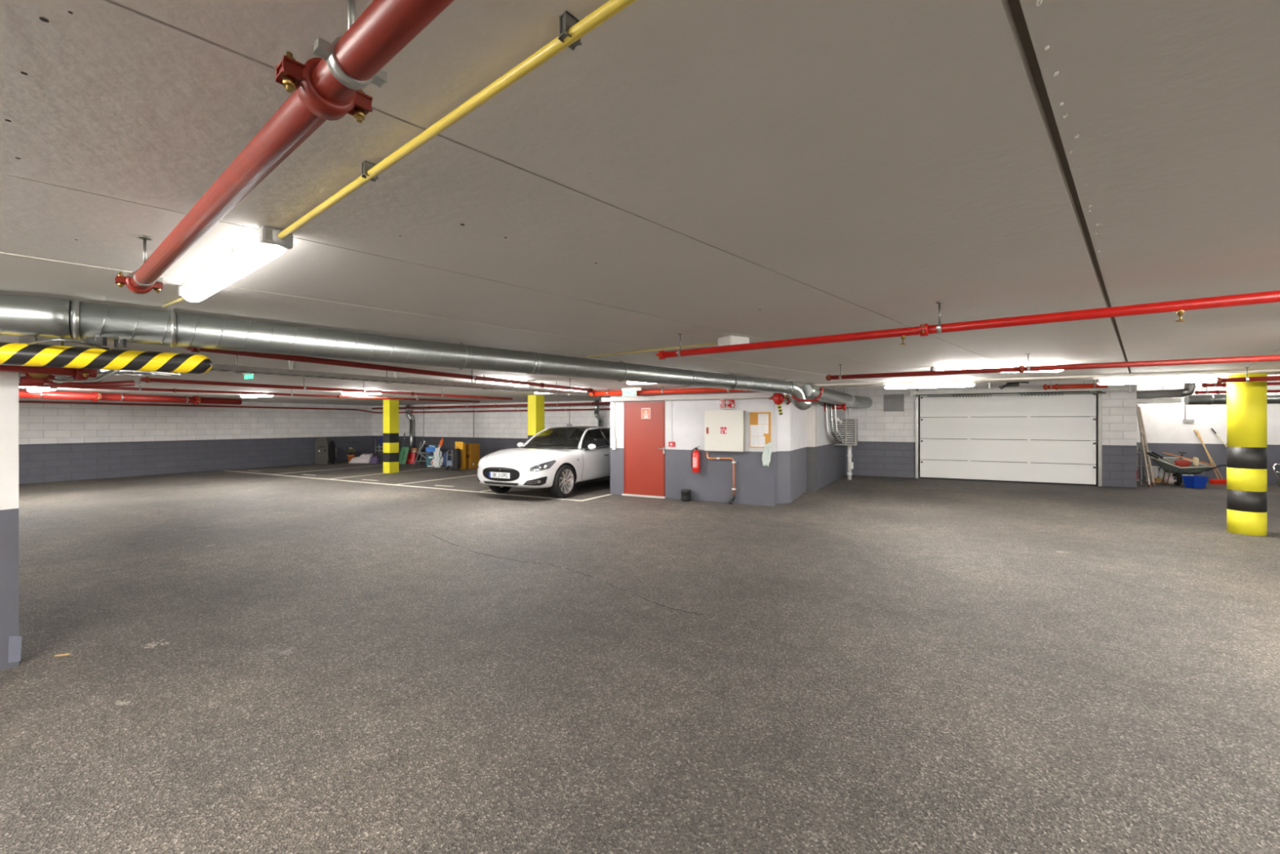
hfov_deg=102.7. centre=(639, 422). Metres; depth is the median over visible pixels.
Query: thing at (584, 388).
ceiling light
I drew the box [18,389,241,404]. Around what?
pipe
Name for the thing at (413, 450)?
box
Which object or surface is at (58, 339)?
cable
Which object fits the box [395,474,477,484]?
parking line
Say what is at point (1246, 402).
round column
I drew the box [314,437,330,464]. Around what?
box
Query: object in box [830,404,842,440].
hose
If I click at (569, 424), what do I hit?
wall switch
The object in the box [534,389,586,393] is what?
diffuser
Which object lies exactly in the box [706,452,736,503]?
copper pipe
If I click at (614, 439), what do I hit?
switch box
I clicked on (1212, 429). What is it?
pole
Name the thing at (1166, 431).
wall
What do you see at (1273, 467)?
bicycle rack
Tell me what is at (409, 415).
downpipe
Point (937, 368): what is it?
diffuser
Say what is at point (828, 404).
hose
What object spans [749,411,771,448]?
notice board
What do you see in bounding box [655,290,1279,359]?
pipe
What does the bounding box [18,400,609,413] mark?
pipe
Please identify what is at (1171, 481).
sack
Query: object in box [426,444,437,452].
box
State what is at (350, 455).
potted plant
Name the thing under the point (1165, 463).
tray
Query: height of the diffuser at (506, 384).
0.062 m
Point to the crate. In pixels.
(428, 457)
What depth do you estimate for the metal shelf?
12.87 m
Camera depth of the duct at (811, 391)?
11.08 m
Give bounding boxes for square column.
[382,400,399,473]
[528,395,544,439]
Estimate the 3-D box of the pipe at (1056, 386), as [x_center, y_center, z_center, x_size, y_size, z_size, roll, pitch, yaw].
[10.095,-0.930,11.896,1.163,0.320,0.233,0,0,27]
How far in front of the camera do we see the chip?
3.45 m
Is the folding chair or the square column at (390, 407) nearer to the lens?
the square column at (390, 407)
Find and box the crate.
[426,454,434,466]
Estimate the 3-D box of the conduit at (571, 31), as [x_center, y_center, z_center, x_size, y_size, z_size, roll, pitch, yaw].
[-0.218,-0.684,1.000,2.928,0.058,0.072,0,0,39]
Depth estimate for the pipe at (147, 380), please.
8.17 m
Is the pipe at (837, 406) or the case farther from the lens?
the case
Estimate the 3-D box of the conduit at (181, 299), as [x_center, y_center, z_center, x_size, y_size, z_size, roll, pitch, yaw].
[-2.670,-0.696,2.946,0.449,0.016,0.016,0,0,34]
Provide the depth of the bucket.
12.27 m
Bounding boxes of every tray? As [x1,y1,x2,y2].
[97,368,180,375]
[210,355,586,395]
[1150,456,1213,475]
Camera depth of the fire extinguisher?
10.17 m
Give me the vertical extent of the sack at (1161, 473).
0.434 m
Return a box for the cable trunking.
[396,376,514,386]
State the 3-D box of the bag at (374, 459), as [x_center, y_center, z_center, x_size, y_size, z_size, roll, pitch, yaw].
[-10.337,1.400,19.977,0.300,0.340,0.320,0,0,0]
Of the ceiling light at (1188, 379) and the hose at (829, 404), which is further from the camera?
the hose at (829, 404)
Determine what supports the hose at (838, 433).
hanging from the duct at (811, 391)
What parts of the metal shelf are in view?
post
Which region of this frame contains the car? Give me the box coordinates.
[476,425,609,497]
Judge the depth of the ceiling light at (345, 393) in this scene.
11.60 m
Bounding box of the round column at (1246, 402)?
[1226,373,1266,535]
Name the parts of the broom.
handle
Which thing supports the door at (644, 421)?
in the wall at (784, 479)
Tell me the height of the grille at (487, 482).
0.043 m
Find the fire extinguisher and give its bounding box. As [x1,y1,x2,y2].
[690,446,700,472]
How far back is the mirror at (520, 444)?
12.29 m
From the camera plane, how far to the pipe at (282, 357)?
5.06 m
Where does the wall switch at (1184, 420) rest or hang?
attached to the wall at (1166, 431)
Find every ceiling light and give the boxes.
[26,386,57,392]
[177,226,293,302]
[240,394,274,397]
[341,390,382,395]
[487,380,528,386]
[533,387,587,393]
[625,381,653,384]
[884,381,975,389]
[929,364,1066,372]
[1095,375,1226,385]
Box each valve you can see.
[768,392,791,404]
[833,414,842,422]
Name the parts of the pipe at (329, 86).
hanger rod, hanger rod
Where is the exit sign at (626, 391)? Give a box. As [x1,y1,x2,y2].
[622,387,641,396]
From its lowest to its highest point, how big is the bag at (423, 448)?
0.428 m
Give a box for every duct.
[0,293,811,409]
[800,383,872,408]
[1137,382,1196,398]
[1137,383,1181,404]
[1183,392,1279,404]
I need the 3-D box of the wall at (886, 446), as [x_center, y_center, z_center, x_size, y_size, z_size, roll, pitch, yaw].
[9.532,0.240,14.887,6.700,2.660,2.200,0,0,27]
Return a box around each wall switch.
[566,400,572,426]
[1182,403,1194,422]
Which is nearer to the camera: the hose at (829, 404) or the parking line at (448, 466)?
the hose at (829, 404)
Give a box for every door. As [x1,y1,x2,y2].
[622,400,666,498]
[910,382,1132,486]
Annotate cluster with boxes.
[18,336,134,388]
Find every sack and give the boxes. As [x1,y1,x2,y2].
[1158,467,1172,478]
[1164,475,1177,484]
[1173,459,1191,466]
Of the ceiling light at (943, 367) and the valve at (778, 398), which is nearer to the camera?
the ceiling light at (943, 367)
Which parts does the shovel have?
blade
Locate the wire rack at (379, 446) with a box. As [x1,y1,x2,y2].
[374,438,382,460]
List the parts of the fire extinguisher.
label panel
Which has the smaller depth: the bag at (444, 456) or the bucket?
the bucket
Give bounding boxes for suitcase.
[452,447,460,470]
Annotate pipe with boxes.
[0,364,97,380]
[18,379,480,402]
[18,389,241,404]
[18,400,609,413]
[115,0,454,293]
[140,377,512,399]
[183,346,594,392]
[371,400,609,409]
[589,387,755,396]
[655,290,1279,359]
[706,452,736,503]
[791,386,823,402]
[824,403,845,411]
[826,353,1279,380]
[847,408,853,479]
[1042,383,1107,390]
[1194,382,1279,394]
[1202,382,1279,387]
[1216,367,1279,383]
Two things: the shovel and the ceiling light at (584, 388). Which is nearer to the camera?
the ceiling light at (584, 388)
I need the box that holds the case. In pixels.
[406,452,417,463]
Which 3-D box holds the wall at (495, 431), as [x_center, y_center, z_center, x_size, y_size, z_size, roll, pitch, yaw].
[-3.455,0.430,17.814,18.130,2.280,0.300,0,0,27]
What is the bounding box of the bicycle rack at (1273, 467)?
[1271,462,1279,486]
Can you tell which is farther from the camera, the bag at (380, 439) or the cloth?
the bag at (380, 439)
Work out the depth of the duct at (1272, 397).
12.34 m
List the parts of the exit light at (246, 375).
lit panel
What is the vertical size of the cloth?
0.456 m
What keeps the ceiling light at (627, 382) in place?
attached to the ceiling
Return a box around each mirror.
[516,442,524,448]
[555,430,564,432]
[587,444,595,449]
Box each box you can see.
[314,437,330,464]
[411,448,417,452]
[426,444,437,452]
[455,441,465,469]
[465,443,479,468]
[612,401,616,449]
[717,335,749,346]
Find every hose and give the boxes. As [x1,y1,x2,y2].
[825,404,841,439]
[827,404,842,441]
[829,404,841,442]
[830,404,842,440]
[834,404,842,439]
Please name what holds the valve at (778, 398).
attached to the wall at (784, 479)
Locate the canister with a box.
[431,447,443,466]
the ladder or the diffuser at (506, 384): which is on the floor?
the ladder
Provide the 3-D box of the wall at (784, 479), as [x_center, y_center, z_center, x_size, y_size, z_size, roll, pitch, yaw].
[2.764,0.240,13.314,4.190,2.660,6.800,0,0,27]
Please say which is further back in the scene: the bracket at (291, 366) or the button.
the button
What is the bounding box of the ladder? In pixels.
[1137,404,1155,486]
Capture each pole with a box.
[1194,429,1223,479]
[1211,427,1226,447]
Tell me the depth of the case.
19.72 m
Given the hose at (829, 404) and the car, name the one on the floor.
the car
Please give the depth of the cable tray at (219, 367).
6.03 m
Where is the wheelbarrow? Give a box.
[1137,447,1226,484]
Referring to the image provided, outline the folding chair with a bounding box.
[413,442,433,465]
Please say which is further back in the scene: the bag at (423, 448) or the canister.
the bag at (423, 448)
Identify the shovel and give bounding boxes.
[1163,452,1212,466]
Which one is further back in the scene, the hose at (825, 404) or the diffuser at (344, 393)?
the hose at (825, 404)
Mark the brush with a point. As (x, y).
(441, 442)
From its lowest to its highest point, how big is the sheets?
0.359 m
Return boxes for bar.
[0,337,212,373]
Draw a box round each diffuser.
[342,392,381,395]
[496,382,528,386]
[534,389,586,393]
[936,367,1062,372]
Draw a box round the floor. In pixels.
[0,460,1279,853]
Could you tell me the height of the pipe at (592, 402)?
0.192 m
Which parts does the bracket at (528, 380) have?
plate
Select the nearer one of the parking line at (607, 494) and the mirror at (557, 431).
the parking line at (607, 494)
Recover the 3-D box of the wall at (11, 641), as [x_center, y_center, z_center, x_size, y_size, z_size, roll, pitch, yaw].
[-5.775,0.430,0.228,0.325,2.280,7.112,0,0,27]
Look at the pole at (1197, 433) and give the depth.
13.23 m
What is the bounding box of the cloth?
[761,442,772,466]
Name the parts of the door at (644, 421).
sill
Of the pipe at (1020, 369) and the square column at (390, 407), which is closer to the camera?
the pipe at (1020, 369)
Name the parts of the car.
number plate, grille trim, nose panel, roof rail, seat, seat, sill, roof rail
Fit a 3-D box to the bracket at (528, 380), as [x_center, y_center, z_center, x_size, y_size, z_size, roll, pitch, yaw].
[-1.813,-0.644,8.533,0.180,0.133,0.040,0,0,27]
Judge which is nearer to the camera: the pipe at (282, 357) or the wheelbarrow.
the pipe at (282, 357)
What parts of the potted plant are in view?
pot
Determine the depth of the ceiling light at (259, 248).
2.10 m
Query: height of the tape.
0.195 m
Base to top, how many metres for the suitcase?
0.767 m
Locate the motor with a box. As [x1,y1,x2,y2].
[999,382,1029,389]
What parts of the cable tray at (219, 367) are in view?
rail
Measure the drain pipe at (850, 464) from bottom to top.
1.960 m
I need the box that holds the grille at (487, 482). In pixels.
[483,480,518,485]
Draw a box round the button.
[668,441,675,446]
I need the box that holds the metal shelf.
[1137,432,1142,484]
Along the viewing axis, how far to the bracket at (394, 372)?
6.72 m
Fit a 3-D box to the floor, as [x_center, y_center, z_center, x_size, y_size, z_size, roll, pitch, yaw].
[-1.534,1.619,7.935,30.000,0.102,24.700,0,0,27]
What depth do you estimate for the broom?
13.03 m
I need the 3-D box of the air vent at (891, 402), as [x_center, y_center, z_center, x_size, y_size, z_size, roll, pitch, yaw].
[7.317,-0.570,14.765,0.527,0.489,0.047,0,0,27]
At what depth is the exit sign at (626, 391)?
10.53 m
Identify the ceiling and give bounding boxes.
[0,0,1279,405]
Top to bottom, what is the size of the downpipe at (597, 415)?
2.280 m
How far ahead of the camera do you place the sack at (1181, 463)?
12.85 m
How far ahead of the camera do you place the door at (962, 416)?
13.47 m
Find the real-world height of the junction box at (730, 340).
0.075 m
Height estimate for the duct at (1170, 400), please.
0.595 m
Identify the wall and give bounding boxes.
[0,334,22,671]
[18,397,373,484]
[373,400,609,462]
[609,386,845,506]
[845,379,1137,487]
[1089,380,1279,484]
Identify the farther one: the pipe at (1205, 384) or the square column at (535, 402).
the square column at (535, 402)
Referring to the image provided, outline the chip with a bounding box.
[54,653,70,656]
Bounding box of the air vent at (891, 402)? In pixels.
[883,394,903,411]
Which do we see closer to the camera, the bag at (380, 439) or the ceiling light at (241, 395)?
the ceiling light at (241, 395)
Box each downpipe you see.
[405,404,414,452]
[594,400,603,426]
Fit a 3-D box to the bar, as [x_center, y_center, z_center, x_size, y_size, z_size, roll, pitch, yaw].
[-3.557,-0.515,2.851,1.808,0.389,0.128,0,0,-39]
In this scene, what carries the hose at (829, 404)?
on the hose at (835, 435)
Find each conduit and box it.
[162,297,185,307]
[272,0,636,245]
[473,403,474,440]
[587,342,717,358]
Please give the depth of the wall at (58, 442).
15.72 m
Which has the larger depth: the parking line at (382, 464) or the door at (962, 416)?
the parking line at (382, 464)
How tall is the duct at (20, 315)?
0.495 m
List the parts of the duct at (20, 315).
bracket, bracket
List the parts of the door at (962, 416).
panel, panel, panel, panel, lintel rail, plate, plate, plate, plate, rail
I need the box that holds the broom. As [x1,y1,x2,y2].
[1196,430,1226,484]
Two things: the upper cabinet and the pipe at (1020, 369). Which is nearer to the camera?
the pipe at (1020, 369)
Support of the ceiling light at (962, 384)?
attached to the ceiling
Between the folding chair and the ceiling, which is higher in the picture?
the ceiling
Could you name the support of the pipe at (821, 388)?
attached to the duct at (20, 315)
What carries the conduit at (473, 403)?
attached to the wall at (495, 431)
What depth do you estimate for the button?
10.53 m
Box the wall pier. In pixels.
[806,400,816,491]
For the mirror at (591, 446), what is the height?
0.136 m
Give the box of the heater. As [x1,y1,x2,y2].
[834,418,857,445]
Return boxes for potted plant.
[346,447,355,462]
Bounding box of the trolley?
[445,449,453,469]
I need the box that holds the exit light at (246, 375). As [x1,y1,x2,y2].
[242,373,254,378]
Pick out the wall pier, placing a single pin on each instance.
(811, 411)
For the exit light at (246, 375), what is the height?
0.090 m
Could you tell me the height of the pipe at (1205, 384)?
0.377 m
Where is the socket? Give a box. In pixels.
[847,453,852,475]
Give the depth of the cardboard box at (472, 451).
17.53 m
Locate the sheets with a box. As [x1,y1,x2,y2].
[348,453,373,462]
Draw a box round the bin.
[680,488,691,501]
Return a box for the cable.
[26,337,109,350]
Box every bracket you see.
[288,360,295,368]
[393,371,399,377]
[526,379,536,387]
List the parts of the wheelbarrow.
stand leg, handle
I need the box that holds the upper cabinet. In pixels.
[704,409,745,451]
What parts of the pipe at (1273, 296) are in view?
hanger rod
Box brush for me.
[437,437,443,449]
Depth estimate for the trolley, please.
16.98 m
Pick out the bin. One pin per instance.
(686, 493)
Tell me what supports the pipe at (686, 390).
hanging from the ceiling
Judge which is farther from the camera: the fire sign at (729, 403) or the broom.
the broom
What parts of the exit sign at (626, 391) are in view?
sign panel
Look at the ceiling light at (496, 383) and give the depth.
8.85 m
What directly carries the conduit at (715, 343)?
attached to the ceiling
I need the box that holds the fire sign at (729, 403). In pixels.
[719,398,735,408]
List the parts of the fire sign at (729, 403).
panel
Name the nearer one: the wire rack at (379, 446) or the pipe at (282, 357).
the pipe at (282, 357)
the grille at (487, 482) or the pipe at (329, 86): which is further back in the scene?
the grille at (487, 482)
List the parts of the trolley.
trolley plate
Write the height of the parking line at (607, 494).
0.004 m
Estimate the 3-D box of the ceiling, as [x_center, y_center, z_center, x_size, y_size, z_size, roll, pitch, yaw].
[-2.588,-0.778,5.891,30.000,0.143,20.100,0,0,27]
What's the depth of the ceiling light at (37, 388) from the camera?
10.23 m
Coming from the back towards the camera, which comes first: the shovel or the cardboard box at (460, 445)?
the cardboard box at (460, 445)
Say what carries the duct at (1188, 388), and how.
hanging from the ceiling
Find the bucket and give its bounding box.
[1181,470,1208,488]
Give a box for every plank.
[1154,477,1164,480]
[1154,480,1166,483]
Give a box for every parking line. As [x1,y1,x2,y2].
[222,470,583,501]
[275,464,382,474]
[329,466,449,479]
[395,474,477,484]
[582,493,612,500]
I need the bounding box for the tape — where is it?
[777,404,782,414]
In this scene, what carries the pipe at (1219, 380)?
hanging from the ceiling
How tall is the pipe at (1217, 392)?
0.435 m
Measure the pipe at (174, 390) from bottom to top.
0.189 m
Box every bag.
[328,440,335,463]
[368,454,381,462]
[377,435,382,446]
[419,440,427,452]
[441,451,449,466]
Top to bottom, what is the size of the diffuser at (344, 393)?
0.062 m

